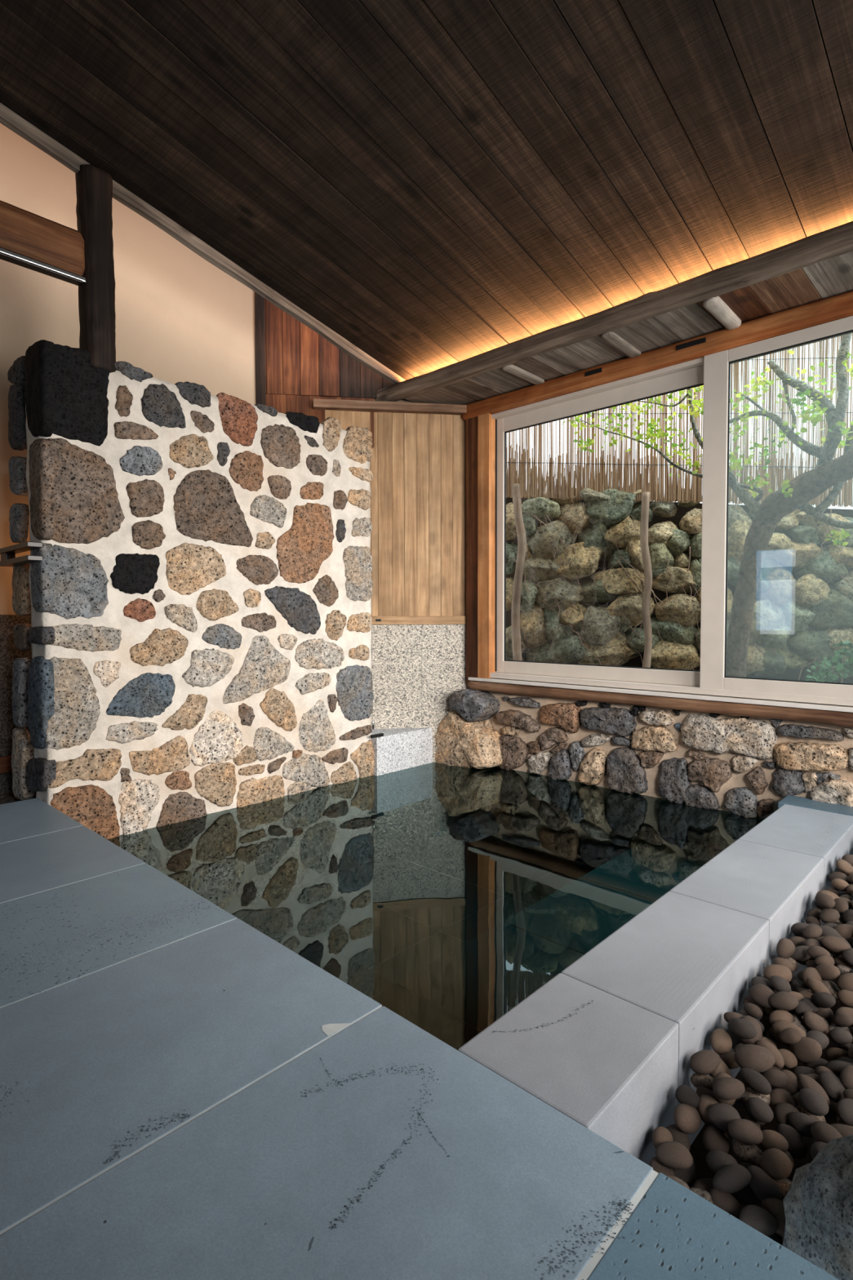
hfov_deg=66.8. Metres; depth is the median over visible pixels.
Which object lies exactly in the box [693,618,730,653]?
rock
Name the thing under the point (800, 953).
pebble
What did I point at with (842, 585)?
rock
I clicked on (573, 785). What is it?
wall
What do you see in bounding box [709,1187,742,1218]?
pebble
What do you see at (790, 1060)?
pebble
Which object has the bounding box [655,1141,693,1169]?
pebble
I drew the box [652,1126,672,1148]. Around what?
pebble
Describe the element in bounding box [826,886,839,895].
pebble
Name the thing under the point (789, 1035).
pebble
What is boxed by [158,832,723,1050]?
pool water
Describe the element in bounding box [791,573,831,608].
rock
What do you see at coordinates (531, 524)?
rock
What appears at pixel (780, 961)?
pebble
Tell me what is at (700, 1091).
pebble
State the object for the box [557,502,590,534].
rock
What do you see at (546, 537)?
rock
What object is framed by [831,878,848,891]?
pebble
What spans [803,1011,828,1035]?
pebble
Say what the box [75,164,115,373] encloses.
log post
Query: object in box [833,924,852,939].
pebble
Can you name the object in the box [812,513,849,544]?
rock
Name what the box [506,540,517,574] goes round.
rock
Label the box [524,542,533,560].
rock
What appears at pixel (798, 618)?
rock
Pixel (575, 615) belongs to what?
rock
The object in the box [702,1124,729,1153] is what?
pebble
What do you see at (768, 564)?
rock
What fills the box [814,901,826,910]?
pebble
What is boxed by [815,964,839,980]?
pebble
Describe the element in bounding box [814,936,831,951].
pebble
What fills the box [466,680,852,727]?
window sill
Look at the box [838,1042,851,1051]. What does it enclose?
pebble
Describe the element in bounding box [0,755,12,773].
baseboard
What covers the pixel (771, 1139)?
pebble
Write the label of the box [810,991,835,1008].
pebble
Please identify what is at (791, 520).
rock
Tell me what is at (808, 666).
rock
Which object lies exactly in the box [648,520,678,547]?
rock
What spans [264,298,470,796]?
wall
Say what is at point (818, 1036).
pebble
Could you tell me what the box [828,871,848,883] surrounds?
pebble
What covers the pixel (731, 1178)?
pebble
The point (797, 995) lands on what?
pebble
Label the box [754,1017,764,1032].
pebble
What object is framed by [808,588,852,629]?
rock
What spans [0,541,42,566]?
iron bracket
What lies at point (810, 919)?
pebble
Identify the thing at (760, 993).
pebble
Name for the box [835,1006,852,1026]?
pebble
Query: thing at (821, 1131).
pebble
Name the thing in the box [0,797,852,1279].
floor
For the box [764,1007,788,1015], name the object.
pebble
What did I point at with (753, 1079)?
pebble
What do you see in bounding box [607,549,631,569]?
rock
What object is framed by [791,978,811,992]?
pebble
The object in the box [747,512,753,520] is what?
rock
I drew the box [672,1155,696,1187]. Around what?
pebble
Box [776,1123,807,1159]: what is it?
pebble
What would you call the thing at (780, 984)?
pebble
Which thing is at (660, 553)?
rock
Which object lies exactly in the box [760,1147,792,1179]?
pebble
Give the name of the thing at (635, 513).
rock
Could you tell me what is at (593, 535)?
rock
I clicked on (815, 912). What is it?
pebble
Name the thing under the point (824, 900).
pebble
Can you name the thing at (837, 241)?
log beam
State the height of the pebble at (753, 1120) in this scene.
0.038 m
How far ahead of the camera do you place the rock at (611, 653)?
6.57 m
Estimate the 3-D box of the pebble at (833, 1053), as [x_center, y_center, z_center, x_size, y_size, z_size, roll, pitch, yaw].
[1.073,1.085,1.685,0.059,0.040,0.044,1,2,22]
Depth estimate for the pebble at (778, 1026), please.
1.72 m
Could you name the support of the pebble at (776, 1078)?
on the pebble bed
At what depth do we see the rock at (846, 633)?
6.01 m
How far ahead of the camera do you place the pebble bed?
1.51 m
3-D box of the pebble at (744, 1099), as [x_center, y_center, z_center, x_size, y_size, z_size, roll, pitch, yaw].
[0.753,1.080,1.485,0.050,0.051,0.045,0,2,14]
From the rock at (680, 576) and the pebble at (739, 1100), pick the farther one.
the rock at (680, 576)
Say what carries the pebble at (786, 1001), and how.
on the pebble bed
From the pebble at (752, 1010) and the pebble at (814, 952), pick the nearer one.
the pebble at (752, 1010)
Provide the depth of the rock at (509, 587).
6.78 m
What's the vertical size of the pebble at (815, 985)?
0.049 m
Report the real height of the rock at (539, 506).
0.257 m
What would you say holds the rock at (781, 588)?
on the bank
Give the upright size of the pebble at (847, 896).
0.049 m
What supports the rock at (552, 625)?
on the rock at (566, 650)
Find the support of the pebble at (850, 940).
on the pebble bed
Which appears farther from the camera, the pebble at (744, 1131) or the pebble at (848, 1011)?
the pebble at (848, 1011)
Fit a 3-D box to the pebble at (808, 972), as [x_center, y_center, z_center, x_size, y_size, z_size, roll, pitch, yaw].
[1.168,1.022,1.958,0.071,0.050,0.050,-2,2,-35]
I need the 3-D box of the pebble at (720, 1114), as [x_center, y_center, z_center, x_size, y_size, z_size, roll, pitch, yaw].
[0.663,1.062,1.442,0.071,0.044,0.051,1,3,38]
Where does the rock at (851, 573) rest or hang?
on the rock
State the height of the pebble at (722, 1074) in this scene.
0.051 m
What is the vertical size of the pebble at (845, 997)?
0.040 m
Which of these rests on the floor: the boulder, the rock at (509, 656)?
the boulder
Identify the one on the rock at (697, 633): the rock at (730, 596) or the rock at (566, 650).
the rock at (730, 596)
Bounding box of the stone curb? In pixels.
[777,795,852,816]
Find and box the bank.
[506,496,852,683]
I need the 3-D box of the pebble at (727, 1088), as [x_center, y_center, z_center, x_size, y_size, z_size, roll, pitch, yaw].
[0.689,1.023,1.477,0.080,0.049,0.054,-1,2,-29]
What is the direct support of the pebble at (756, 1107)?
on the pebble bed
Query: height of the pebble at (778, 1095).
0.046 m
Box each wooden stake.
[511,483,526,660]
[640,491,652,667]
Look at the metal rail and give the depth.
3.46 m
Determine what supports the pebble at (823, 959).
on the pebble bed
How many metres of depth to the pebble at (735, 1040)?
1.73 m
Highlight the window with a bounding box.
[489,315,852,706]
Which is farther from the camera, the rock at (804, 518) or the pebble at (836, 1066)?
the rock at (804, 518)
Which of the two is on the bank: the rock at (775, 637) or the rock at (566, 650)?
the rock at (566, 650)
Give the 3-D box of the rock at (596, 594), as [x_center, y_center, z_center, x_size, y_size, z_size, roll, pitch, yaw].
[1.768,-0.499,6.739,0.481,0.280,0.408,-1,2,-12]
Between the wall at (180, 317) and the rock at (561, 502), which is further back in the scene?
the rock at (561, 502)
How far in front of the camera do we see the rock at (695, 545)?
6.34 m
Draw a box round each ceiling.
[0,0,852,380]
[404,251,852,404]
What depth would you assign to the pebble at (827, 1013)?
1.82 m
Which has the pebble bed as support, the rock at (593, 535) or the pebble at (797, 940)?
the pebble at (797, 940)
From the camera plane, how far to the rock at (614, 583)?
6.50 m
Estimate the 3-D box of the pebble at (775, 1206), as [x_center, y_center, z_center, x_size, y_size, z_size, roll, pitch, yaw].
[0.687,1.117,1.250,0.075,0.048,0.059,1,2,26]
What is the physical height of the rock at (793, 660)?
0.379 m
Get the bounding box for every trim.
[0,102,405,384]
[254,292,265,404]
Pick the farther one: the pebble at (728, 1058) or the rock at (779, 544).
the rock at (779, 544)
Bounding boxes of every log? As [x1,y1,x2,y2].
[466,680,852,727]
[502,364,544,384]
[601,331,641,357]
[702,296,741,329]
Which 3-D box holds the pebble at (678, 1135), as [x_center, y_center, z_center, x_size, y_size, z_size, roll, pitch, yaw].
[0.559,1.128,1.456,0.057,0.053,0.085,0,2,-3]
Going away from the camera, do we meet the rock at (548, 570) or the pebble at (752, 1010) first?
the pebble at (752, 1010)
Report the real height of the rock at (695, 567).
0.365 m
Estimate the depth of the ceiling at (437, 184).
3.14 m
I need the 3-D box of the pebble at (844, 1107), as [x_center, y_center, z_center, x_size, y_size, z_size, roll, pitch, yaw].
[0.932,1.038,1.425,0.067,0.038,0.050,-2,3,-41]
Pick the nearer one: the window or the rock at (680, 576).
the window
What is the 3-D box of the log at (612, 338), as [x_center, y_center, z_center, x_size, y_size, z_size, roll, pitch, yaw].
[1.321,-1.991,4.367,0.105,0.037,0.475,2,3,43]
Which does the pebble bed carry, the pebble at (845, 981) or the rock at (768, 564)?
the pebble at (845, 981)
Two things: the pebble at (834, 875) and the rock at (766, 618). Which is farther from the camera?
the rock at (766, 618)
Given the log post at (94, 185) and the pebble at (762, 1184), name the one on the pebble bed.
the pebble at (762, 1184)
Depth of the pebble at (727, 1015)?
1.77 m
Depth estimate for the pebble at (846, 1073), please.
1.52 m
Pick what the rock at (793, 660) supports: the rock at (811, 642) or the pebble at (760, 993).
the rock at (811, 642)
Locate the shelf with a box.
[371,727,431,738]
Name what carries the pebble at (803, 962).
on the pebble bed
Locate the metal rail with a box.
[0,247,85,285]
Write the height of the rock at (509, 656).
0.425 m
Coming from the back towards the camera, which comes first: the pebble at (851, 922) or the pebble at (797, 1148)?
the pebble at (851, 922)
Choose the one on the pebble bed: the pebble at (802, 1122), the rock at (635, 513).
the pebble at (802, 1122)
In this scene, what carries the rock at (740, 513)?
on the rock at (739, 531)
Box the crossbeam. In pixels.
[0,200,84,275]
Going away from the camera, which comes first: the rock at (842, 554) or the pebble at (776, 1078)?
the pebble at (776, 1078)
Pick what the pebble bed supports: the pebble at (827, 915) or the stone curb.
the pebble at (827, 915)
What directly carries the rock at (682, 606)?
on the rock at (668, 630)
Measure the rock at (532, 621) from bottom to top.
0.465 m
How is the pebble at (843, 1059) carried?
on the pebble bed
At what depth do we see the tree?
4.75 m
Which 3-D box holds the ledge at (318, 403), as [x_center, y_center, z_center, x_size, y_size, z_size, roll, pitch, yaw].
[-0.305,-1.988,5.533,1.305,0.073,0.094,0,2,-8]
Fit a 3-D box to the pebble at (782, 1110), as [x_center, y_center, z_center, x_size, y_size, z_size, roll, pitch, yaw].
[0.809,1.069,1.453,0.062,0.043,0.057,-1,2,-22]
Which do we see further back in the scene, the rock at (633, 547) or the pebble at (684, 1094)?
the rock at (633, 547)
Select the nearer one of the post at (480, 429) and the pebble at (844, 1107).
the pebble at (844, 1107)
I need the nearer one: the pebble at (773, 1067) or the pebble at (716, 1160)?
the pebble at (716, 1160)
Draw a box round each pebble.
[649,1156,675,1176]
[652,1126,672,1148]
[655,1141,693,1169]
[665,1124,690,1151]
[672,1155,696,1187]
[673,1103,701,1133]
[675,1084,700,1107]
[689,1049,720,1075]
[692,1177,714,1192]
[696,1086,719,1102]
[697,1094,718,1125]
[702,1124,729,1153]
[706,1102,741,1131]
[706,1150,737,1173]
[709,1058,731,1078]
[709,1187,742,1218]
[711,1027,732,1054]
[712,1071,735,1106]
[712,1164,751,1193]
[714,1076,745,1100]
[719,1051,739,1069]
[724,1012,742,1022]
[726,1029,742,1048]
[727,1017,757,1039]
[728,1118,763,1144]
[733,1044,775,1072]
[733,1162,759,1204]
[734,1091,750,1105]
[737,1015,762,1044]
[739,1067,772,1094]
[739,1204,777,1235]
[742,995,767,1017]
[742,1097,765,1125]
[743,1003,763,1018]
[743,1117,760,1128]
[745,1097,773,1122]
[746,1165,782,1200]
[749,983,774,1008]
[751,976,773,991]
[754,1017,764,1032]
[754,1040,784,1067]
[760,1067,788,1088]
[760,1129,788,1152]
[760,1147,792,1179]
[760,1197,786,1236]
[762,1025,766,1036]
[762,1035,777,1048]
[763,964,792,982]
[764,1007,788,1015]
[768,991,799,1010]
[769,975,791,992]
[769,1009,793,1025]
[769,1027,790,1050]
[769,1088,795,1111]
[771,1065,785,1070]
[771,1069,798,1096]
[772,1019,806,1046]
[773,957,795,973]
[773,1102,799,1125]
[776,937,795,958]
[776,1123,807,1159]
[778,1027,802,1044]
[778,1048,797,1068]
[787,1111,816,1137]
[789,936,805,946]
[789,991,804,1000]
[790,1036,822,1062]
[791,922,809,936]
[791,945,810,960]
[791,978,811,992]
[792,1066,814,1077]
[793,1000,813,1016]
[795,958,811,964]
[796,971,803,981]
[796,1073,818,1092]
[797,1073,830,1106]
[797,1088,829,1115]
[798,991,813,998]
[800,997,819,1012]
[801,967,822,987]
[803,924,822,938]
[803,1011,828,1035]
[804,938,821,946]
[804,1057,828,1069]
[805,915,821,925]
[805,1030,829,1049]
[806,945,830,959]
[806,977,831,994]
[807,907,822,919]
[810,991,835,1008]
[810,1120,842,1143]
[810,1141,826,1159]
[813,1007,833,1024]
[814,893,835,908]
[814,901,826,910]
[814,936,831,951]
[814,1066,835,1074]
[815,954,835,965]
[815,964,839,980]
[816,889,839,899]
[817,1071,845,1100]
[818,925,842,938]
[819,908,839,922]
[820,936,850,954]
[822,922,837,928]
[824,1060,852,1078]
[825,1047,849,1062]
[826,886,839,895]
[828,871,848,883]
[828,1027,852,1044]
[830,1123,852,1137]
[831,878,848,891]
[832,897,848,915]
[832,1012,852,1026]
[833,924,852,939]
[833,955,852,969]
[835,858,852,874]
[835,938,851,955]
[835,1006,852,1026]
[835,1097,852,1126]
[836,973,852,991]
[836,989,852,1008]
[836,1056,852,1063]
[838,893,852,897]
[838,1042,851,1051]
[840,894,852,901]
[840,897,852,907]
[840,909,852,924]
[840,1065,852,1088]
[841,854,852,866]
[842,947,852,965]
[843,1088,852,1099]
[845,884,852,895]
[845,920,852,925]
[846,937,852,947]
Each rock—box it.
[506,502,517,540]
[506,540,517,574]
[506,577,520,611]
[506,625,527,660]
[520,579,537,611]
[520,604,548,647]
[521,497,560,523]
[522,513,538,542]
[523,555,559,583]
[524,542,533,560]
[524,634,586,663]
[526,519,577,559]
[534,577,584,610]
[544,608,571,640]
[552,488,583,506]
[553,542,602,581]
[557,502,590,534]
[559,602,586,626]
[570,605,632,645]
[575,520,620,560]
[577,649,602,665]
[578,579,620,605]
[579,488,610,503]
[583,488,636,528]
[583,632,643,666]
[591,568,644,595]
[604,515,640,549]
[606,592,654,626]
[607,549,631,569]
[623,539,648,573]
[624,626,659,657]
[628,502,653,522]
[632,488,643,503]
[640,613,697,646]
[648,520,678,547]
[648,542,674,569]
[649,500,677,517]
[650,640,700,670]
[651,566,696,593]
[651,567,666,577]
[653,593,701,626]
[666,528,692,556]
[673,552,692,568]
[677,488,699,506]
[679,508,702,533]
[685,532,702,559]
[687,558,701,593]
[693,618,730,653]
[695,586,733,616]
[697,558,733,582]
[727,556,777,595]
[727,600,786,645]
[728,504,752,527]
[728,520,750,560]
[746,643,765,675]
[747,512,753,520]
[752,652,787,675]
[755,564,796,607]
[757,625,791,648]
[760,641,809,669]
[764,532,791,558]
[772,539,822,568]
[774,509,800,531]
[781,599,815,635]
[784,524,822,544]
[786,627,834,662]
[791,546,848,583]
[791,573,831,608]
[796,511,821,525]
[804,648,852,678]
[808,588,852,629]
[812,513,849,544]
[823,626,852,651]
[825,543,852,568]
[829,568,852,599]
[837,516,852,546]
[848,568,852,581]
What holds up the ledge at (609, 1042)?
on the floor
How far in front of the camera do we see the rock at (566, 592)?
6.69 m
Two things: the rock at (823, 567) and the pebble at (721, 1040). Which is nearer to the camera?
the pebble at (721, 1040)
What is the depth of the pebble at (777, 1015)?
1.78 m
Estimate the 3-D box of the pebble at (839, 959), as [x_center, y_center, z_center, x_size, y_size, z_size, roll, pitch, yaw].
[1.344,1.030,2.068,0.075,0.045,0.056,-1,2,-11]
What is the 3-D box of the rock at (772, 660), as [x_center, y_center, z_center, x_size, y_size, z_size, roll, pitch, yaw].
[3.317,0.210,6.311,0.378,0.290,0.364,2,3,41]
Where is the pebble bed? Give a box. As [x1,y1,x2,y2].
[666,866,852,1244]
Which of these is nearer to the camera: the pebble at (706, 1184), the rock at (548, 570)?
the pebble at (706, 1184)
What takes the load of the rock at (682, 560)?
on the rock at (680, 576)
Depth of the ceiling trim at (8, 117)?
4.10 m
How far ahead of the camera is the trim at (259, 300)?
5.37 m
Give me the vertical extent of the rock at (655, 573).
0.176 m
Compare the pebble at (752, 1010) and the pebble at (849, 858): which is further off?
the pebble at (849, 858)
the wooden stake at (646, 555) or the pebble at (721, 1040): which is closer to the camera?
the pebble at (721, 1040)
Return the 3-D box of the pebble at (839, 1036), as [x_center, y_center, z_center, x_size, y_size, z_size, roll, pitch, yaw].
[1.094,1.046,1.710,0.057,0.044,0.050,-2,3,-37]
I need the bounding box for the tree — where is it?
[561,333,852,677]
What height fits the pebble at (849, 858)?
0.046 m
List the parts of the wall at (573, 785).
timber rail, window header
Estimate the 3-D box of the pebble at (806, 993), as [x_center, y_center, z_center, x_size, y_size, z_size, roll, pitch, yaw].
[1.108,1.044,1.882,0.064,0.036,0.044,1,2,22]
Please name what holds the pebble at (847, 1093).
on the pebble bed
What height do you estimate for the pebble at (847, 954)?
0.049 m
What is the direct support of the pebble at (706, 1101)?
on the pebble bed
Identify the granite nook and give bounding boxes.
[370,727,432,862]
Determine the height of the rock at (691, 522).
0.255 m
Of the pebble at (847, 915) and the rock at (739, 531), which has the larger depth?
the rock at (739, 531)
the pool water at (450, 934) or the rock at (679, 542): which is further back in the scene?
the rock at (679, 542)
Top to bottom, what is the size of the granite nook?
1.053 m
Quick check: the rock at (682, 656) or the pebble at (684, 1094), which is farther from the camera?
the rock at (682, 656)
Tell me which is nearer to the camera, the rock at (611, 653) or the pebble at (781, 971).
the pebble at (781, 971)
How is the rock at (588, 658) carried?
on the bank
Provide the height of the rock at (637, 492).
0.236 m
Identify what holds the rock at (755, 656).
on the bank
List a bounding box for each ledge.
[313,398,466,415]
[457,804,852,1165]
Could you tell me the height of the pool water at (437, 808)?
0.735 m
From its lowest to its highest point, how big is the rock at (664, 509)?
0.189 m
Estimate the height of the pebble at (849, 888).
0.043 m
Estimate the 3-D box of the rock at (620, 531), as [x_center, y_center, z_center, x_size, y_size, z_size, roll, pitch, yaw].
[1.997,-1.108,6.646,0.412,0.408,0.369,0,2,-5]
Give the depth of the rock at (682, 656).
6.36 m
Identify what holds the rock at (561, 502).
on the rock at (575, 514)
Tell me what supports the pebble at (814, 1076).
on the pebble bed
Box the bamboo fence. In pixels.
[506,333,852,507]
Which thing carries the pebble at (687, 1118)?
on the pebble at (678, 1135)
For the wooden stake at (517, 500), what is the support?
on the ground
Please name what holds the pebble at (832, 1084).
on the pebble bed
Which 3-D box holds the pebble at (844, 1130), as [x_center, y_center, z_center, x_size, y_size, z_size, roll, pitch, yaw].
[0.897,1.062,1.380,0.082,0.048,0.054,2,3,40]
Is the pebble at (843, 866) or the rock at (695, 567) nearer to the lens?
the pebble at (843, 866)
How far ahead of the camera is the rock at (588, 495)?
6.50 m
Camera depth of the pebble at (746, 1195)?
1.31 m
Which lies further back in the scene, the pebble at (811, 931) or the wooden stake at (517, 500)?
the wooden stake at (517, 500)
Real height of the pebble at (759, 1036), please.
0.057 m
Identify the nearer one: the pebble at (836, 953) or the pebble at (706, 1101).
the pebble at (706, 1101)
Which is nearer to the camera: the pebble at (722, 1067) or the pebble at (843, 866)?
the pebble at (722, 1067)
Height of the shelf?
0.008 m
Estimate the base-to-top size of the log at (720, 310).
0.065 m
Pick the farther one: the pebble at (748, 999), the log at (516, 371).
the log at (516, 371)
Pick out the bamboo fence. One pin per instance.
(636, 475)
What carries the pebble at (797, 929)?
on the pebble bed
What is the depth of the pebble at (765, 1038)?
1.72 m
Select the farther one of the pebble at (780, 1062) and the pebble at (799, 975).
the pebble at (799, 975)
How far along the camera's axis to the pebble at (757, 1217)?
1.22 m
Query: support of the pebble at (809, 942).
on the pebble bed
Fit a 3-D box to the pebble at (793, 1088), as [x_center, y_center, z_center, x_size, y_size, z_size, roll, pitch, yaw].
[0.875,1.081,1.577,0.084,0.054,0.060,-2,3,-44]
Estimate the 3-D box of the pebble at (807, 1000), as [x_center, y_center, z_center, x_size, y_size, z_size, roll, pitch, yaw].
[1.084,1.035,1.832,0.059,0.040,0.042,-1,2,-32]
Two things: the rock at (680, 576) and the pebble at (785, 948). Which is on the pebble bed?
the pebble at (785, 948)
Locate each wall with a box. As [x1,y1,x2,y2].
[0,121,256,799]
[7,339,373,905]
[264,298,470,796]
[371,290,852,875]
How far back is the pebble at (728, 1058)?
1.64 m
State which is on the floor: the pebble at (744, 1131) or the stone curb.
the stone curb
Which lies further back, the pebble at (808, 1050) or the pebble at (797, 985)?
the pebble at (797, 985)
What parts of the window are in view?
frame, rail, rail, frame, rail, rail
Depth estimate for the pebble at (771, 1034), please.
1.75 m
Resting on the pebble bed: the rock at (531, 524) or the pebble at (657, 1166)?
the pebble at (657, 1166)
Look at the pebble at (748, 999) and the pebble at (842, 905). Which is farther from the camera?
the pebble at (842, 905)
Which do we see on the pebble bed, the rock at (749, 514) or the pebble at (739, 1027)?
the pebble at (739, 1027)
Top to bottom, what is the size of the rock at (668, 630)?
0.378 m
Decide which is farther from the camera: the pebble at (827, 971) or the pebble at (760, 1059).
the pebble at (827, 971)
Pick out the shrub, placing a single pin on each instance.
(830, 676)
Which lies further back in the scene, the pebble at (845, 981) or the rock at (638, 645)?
the rock at (638, 645)
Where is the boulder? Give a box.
[782,1134,852,1279]
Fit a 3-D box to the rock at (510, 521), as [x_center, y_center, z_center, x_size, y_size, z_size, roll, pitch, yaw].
[0.888,-1.257,6.884,0.271,0.408,0.337,-1,2,-14]
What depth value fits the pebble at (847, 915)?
2.34 m
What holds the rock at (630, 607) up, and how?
on the rock at (600, 628)
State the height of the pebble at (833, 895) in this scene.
0.050 m
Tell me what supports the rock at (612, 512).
on the rock at (620, 531)
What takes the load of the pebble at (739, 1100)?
on the pebble bed
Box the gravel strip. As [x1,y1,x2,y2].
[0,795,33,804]
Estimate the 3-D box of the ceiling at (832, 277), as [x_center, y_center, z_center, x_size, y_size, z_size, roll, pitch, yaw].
[2.312,-1.988,3.519,6.348,0.028,0.600,2,3,43]
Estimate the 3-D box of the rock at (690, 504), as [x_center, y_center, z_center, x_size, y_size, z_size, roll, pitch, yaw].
[2.639,-1.424,6.466,0.241,0.180,0.236,0,2,7]
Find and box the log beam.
[373,221,852,401]
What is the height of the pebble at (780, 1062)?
0.052 m
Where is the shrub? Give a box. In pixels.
[804,640,852,682]
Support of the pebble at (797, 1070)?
on the pebble bed
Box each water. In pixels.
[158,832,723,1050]
[432,796,444,837]
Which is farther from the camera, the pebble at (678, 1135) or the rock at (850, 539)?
the rock at (850, 539)
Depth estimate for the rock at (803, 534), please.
6.10 m
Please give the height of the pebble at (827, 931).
0.056 m
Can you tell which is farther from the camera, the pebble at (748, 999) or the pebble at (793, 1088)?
the pebble at (748, 999)
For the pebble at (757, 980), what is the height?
0.041 m
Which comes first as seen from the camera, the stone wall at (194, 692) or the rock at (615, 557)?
the stone wall at (194, 692)
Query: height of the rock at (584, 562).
0.402 m
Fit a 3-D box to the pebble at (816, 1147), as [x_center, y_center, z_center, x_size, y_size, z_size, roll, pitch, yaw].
[0.813,1.048,1.308,0.067,0.048,0.048,0,2,7]
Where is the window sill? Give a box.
[468,676,852,712]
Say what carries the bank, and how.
on the ground
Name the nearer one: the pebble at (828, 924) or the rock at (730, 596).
the pebble at (828, 924)
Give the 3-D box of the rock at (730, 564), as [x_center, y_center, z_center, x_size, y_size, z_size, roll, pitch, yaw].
[2.850,-0.721,6.388,0.384,0.355,0.321,1,3,36]
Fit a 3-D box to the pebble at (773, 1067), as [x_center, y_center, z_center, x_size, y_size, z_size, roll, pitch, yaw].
[0.896,1.087,1.675,0.062,0.038,0.047,0,2,1]
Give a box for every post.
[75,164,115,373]
[466,400,495,683]
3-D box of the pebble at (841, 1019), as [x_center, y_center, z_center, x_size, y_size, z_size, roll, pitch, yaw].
[1.132,1.031,1.755,0.043,0.040,0.052,-1,2,-20]
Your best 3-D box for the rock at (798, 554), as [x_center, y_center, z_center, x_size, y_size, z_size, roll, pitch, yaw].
[3.548,-0.831,6.241,0.509,0.298,0.411,1,2,32]
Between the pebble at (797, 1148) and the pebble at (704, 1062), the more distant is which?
the pebble at (704, 1062)
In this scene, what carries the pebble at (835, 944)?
on the pebble bed
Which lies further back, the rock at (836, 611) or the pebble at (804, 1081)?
the rock at (836, 611)
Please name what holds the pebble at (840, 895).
on the pebble bed
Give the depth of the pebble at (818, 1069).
1.57 m
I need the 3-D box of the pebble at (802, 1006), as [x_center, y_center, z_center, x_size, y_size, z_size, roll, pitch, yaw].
[1.050,1.028,1.805,0.053,0.035,0.048,0,2,5]
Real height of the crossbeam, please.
0.264 m
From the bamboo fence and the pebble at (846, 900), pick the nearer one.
the pebble at (846, 900)
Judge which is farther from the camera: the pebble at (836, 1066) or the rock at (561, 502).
the rock at (561, 502)
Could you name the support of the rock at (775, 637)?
on the rock at (793, 660)
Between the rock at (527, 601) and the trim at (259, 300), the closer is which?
the trim at (259, 300)
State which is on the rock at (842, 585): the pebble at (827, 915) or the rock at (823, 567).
the rock at (823, 567)
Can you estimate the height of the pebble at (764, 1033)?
0.043 m
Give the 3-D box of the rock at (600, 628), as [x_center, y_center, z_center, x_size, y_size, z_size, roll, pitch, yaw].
[1.801,-0.118,6.721,0.634,0.472,0.379,0,2,4]
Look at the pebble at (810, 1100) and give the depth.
1.42 m

